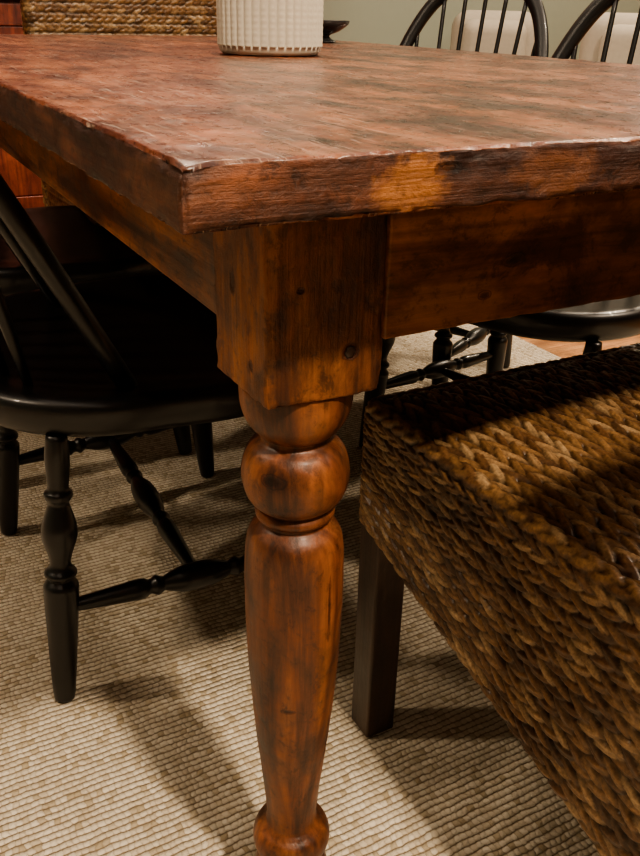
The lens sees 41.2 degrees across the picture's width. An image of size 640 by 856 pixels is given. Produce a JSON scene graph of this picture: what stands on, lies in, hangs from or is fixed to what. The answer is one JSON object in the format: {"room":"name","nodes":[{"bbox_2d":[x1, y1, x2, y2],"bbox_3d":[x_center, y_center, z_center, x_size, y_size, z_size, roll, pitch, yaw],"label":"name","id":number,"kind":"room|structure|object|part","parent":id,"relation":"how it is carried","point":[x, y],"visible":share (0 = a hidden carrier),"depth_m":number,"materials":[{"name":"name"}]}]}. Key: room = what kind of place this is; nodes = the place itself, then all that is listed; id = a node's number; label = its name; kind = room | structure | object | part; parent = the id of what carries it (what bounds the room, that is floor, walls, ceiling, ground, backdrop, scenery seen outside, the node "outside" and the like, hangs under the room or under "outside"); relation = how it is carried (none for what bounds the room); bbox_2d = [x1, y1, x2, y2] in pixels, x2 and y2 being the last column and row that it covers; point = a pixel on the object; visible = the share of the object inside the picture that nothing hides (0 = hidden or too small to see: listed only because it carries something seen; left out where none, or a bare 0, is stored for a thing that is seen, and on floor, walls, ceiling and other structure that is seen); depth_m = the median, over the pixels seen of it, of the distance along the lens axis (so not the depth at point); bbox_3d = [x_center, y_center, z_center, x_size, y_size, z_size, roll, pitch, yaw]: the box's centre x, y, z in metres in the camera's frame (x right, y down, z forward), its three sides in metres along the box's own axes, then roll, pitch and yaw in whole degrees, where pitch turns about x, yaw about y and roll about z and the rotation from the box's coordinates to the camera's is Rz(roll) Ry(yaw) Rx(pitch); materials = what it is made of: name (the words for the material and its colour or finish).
{"room":"dining room","nodes":[
{"label":"dining room","id":0,"kind":"room"},
{"bbox_2d":[323,0,639,59],"bbox_3d":[-0.508,-2.381,3.746,7.400,2.600,0.100,-12,29,-26],"label":"wall","id":1,"kind":"structure","parent":0,"point":[371,21],"depth_m":4.42,"materials":[{"name":"paint"}]},
{"bbox_2d":[516,335,639,357],"bbox_3d":[1.073,0.160,1.658,7.400,0.050,6.700,-12,29,-26],"label":"floor","id":2,"kind":"structure","parent":0,"point":[560,349],"depth_m":2.38,"materials":[{"name":"brown wood"}]},
{"bbox_2d":[0,0,43,207],"bbox_3d":[-1.440,-1.734,2.983,2.510,2.070,0.630,-12,29,-26],"label":"wooden hutch","id":3,"kind":"object","parent":2,"relation":"on","point":[25,185],"visible":0.02,"depth_m":3.19,"materials":[{"name":"brown wood"}]},
{"bbox_3d":[-1.063,-1.458,3.006,0.438,0.070,0.032,-12,29,-26],"label":"door frame","id":4,"kind":"part","parent":3,"relation":"part of","materials":[{"name":"brown wood"}]},
{"bbox_3d":[-1.077,-0.865,3.296,0.438,0.070,0.032,-12,29,-26],"label":"door frame","id":5,"kind":"part","parent":3,"relation":"part of","materials":[{"name":"brown wood"}]},
{"bbox_2d":[0,324,599,855],"bbox_3d":[-0.299,0.306,1.222,2.750,0.009,3.800,-12,29,-26],"label":"area rug","id":6,"kind":"object","parent":2,"relation":"on","point":[155,750],"visible":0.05,"depth_m":1.10,"materials":[{"name":"beige carpet"}]},
{"bbox_2d":[0,205,191,454],"bbox_3d":[-0.558,-0.409,1.636,0.556,0.896,0.524,-13,30,-27],"label":"chair","id":7,"kind":"object","parent":6,"relation":"on","point":[87,251],"visible":0.21,"depth_m":1.60,"materials":[{"name":"black paint"}]},
{"bbox_3d":[-0.537,-0.355,1.674,0.502,0.055,0.514,-13,30,-27],"label":"seat","id":8,"kind":"part","parent":7,"relation":"part of","materials":[{"name":"black paint"}]},
{"bbox_3d":[-0.289,-0.117,1.654,0.058,0.368,0.051,-13,30,-27],"label":"leg","id":9,"kind":"part","parent":7,"relation":"part of","materials":[{"name":"black paint"}]},
{"bbox_2d":[20,0,216,226],"bbox_3d":[-0.377,-0.602,2.087,0.497,0.854,0.562,-12,29,-26],"label":"dining chair","id":10,"kind":"object","parent":6,"relation":"on","point":[47,17],"visible":0.09,"depth_m":2.09,"materials":[{"name":"brown wicker"}]},
{"bbox_3d":[-0.366,-0.500,2.110,0.497,0.251,0.507,-12,29,-26],"label":"seat","id":11,"kind":"part","parent":10,"relation":"part of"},
{"bbox_2d":[0,174,244,702],"bbox_3d":[-0.277,-0.172,1.169,0.556,0.896,0.524,-12,29,-26],"label":"chair","id":12,"kind":"object","parent":6,"relation":"on","point":[108,362],"visible":0.7,"depth_m":1.08,"materials":[{"name":"black paint"}]},
{"bbox_3d":[-0.508,0.014,1.376,0.059,0.368,0.050,-12,29,-26],"label":"leg","id":13,"kind":"part","parent":12,"relation":"part of","materials":[{"name":"black paint"}]},
{"bbox_3d":[-0.320,0.179,1.050,0.060,0.368,0.050,-12,29,-26],"label":"leg","id":14,"kind":"part","parent":12,"relation":"part of","materials":[{"name":"black paint"}]},
{"bbox_3d":[-0.255,-0.118,1.206,0.502,0.055,0.514,-12,29,-26],"label":"seat","id":15,"kind":"part","parent":12,"relation":"part of","materials":[{"name":"black paint"}]},
{"bbox_3d":[-0.223,-0.066,1.554,0.060,0.368,0.052,-12,29,-26],"label":"leg","id":16,"kind":"part","parent":12,"relation":"part of","materials":[{"name":"black paint"}]},
{"bbox_2d":[0,34,639,855],"bbox_3d":[-0.074,-0.232,1.468,0.967,0.752,1.802,-12,29,-26],"label":"dining table","id":17,"kind":"object","parent":6,"relation":"on","point":[338,201],"visible":0.91,"depth_m":0.60,"materials":[{"name":"brown wood"}]},
{"bbox_2d":[216,0,323,55],"bbox_3d":[-0.076,-0.649,1.294,0.163,0.149,0.163,-12,29,-26],"label":"ceramic planter","id":18,"kind":"object","parent":17,"relation":"on","point":[244,27],"visible":1,"depth_m":1.25,"materials":[{"name":"white ceramic"}]},
{"bbox_3d":[-0.024,0.222,0.742,0.084,0.578,0.084,-12,29,-26],"label":"leg","id":19,"kind":"part","parent":17,"relation":"part of","materials":[{"name":"brown wood"}]},
{"bbox_2d":[323,20,349,41],"bbox_3d":[0.012,-0.866,1.861,0.104,0.043,0.104,-12,29,-26],"label":"pedestal bowl","id":20,"kind":"object","parent":17,"relation":"on","point":[330,27],"visible":0.62,"depth_m":1.83,"materials":[{"name":"brown wood"}]},
{"bbox_2d":[399,0,548,384],"bbox_3d":[0.218,-0.569,2.002,0.524,0.896,0.556,21,32,35],"label":"chair","id":21,"kind":"object","parent":6,"relation":"on","point":[443,347],"visible":0.12,"depth_m":1.98,"materials":[{"name":"black paint"}]},
{"bbox_3d":[0.268,-0.199,1.849,0.052,0.368,0.060,21,32,35],"label":"leg","id":22,"kind":"part","parent":21,"relation":"part of","materials":[{"name":"black paint"}]},
{"bbox_3d":[0.460,-0.322,2.109,0.050,0.368,0.059,21,32,35],"label":"leg","id":23,"kind":"part","parent":21,"relation":"part of","materials":[{"name":"black paint"}]},
{"bbox_2d":[351,343,639,855],"bbox_3d":[0.389,0.051,0.796,0.497,0.854,0.562,-12,29,-26],"label":"bench","id":24,"kind":"object","parent":6,"relation":"on","point":[507,503],"visible":1,"depth_m":0.76,"materials":[{"name":"brown wicker"}]},
{"bbox_3d":[0.070,0.219,1.009,0.040,0.350,0.040,-12,29,-26],"label":"leg","id":25,"kind":"part","parent":24,"relation":"part of","materials":[{"name":"brown wood"}]},
{"bbox_3d":[0.377,0.021,0.809,0.474,0.030,0.484,-12,29,-26],"label":"seat","id":26,"kind":"part","parent":24,"relation":"part of","materials":[{"name":"brown wicker"}]},
{"bbox_2d":[359,0,639,447],"bbox_3d":[0.415,-0.330,1.525,0.556,0.896,0.524,-19,33,-36],"label":"chair","id":27,"kind":"object","parent":6,"relation":"on","point":[591,323],"visible":0.24,"depth_m":1.38,"materials":[{"name":"black paint"}]},
{"bbox_3d":[0.118,-0.126,1.693,0.058,0.368,0.051,-19,33,-36],"label":"leg","id":28,"kind":"part","parent":27,"relation":"part of","materials":[{"name":"black paint"}]},
{"bbox_3d":[0.394,-0.210,1.878,0.060,0.368,0.050,-19,33,-36],"label":"leg","id":29,"kind":"part","parent":27,"relation":"part of","materials":[{"name":"black paint"}]},
{"bbox_3d":[0.393,-0.266,1.540,0.502,0.055,0.514,-19,33,-36],"label":"seat","id":30,"kind":"part","parent":27,"relation":"part of","materials":[{"name":"black paint"}]},
{"bbox_3d":[0.410,0.041,1.367,0.060,0.368,0.052,-19,33,-36],"label":"leg","id":31,"kind":"part","parent":27,"relation":"part of","materials":[{"name":"black paint"}]},
{"bbox_2d":[450,10,533,55],"bbox_3d":[0.795,-1.538,4.092,0.459,0.840,0.790,6,27,10],"label":"upholstered armchair","id":32,"kind":"object","parent":2,"relation":"on","point":[472,17],"visible":0.11,"depth_m":4.05,"materials":[{"name":"beige fabric"}]},
{"bbox_2d":[460,19,526,54],"bbox_3d":[0.830,-1.786,4.133,0.310,0.350,0.150,6,27,10],"label":"cushion","id":33,"kind":"object","parent":32,"relation":"on","point":[471,26],"depth_m":4.03,"materials":[{"name":"beige fabric"}]},
{"bbox_2d":[578,12,639,64],"bbox_3d":[1.236,-1.097,3.215,0.703,0.840,0.790,11,28,19],"label":"upholstered armchair","id":34,"kind":"object","parent":2,"relation":"on","point":[592,43],"visible":0.07,"depth_m":3.25,"materials":[{"name":"beige fabric"}]},
{"bbox_2d":[597,24,639,64],"bbox_3d":[1.296,-1.341,3.250,0.475,0.350,0.150,11,28,19],"label":"cushion","id":35,"kind":"object","parent":34,"relation":"on","point":[622,34],"depth_m":3.20,"materials":[{"name":"beige fabric"}]}
]}

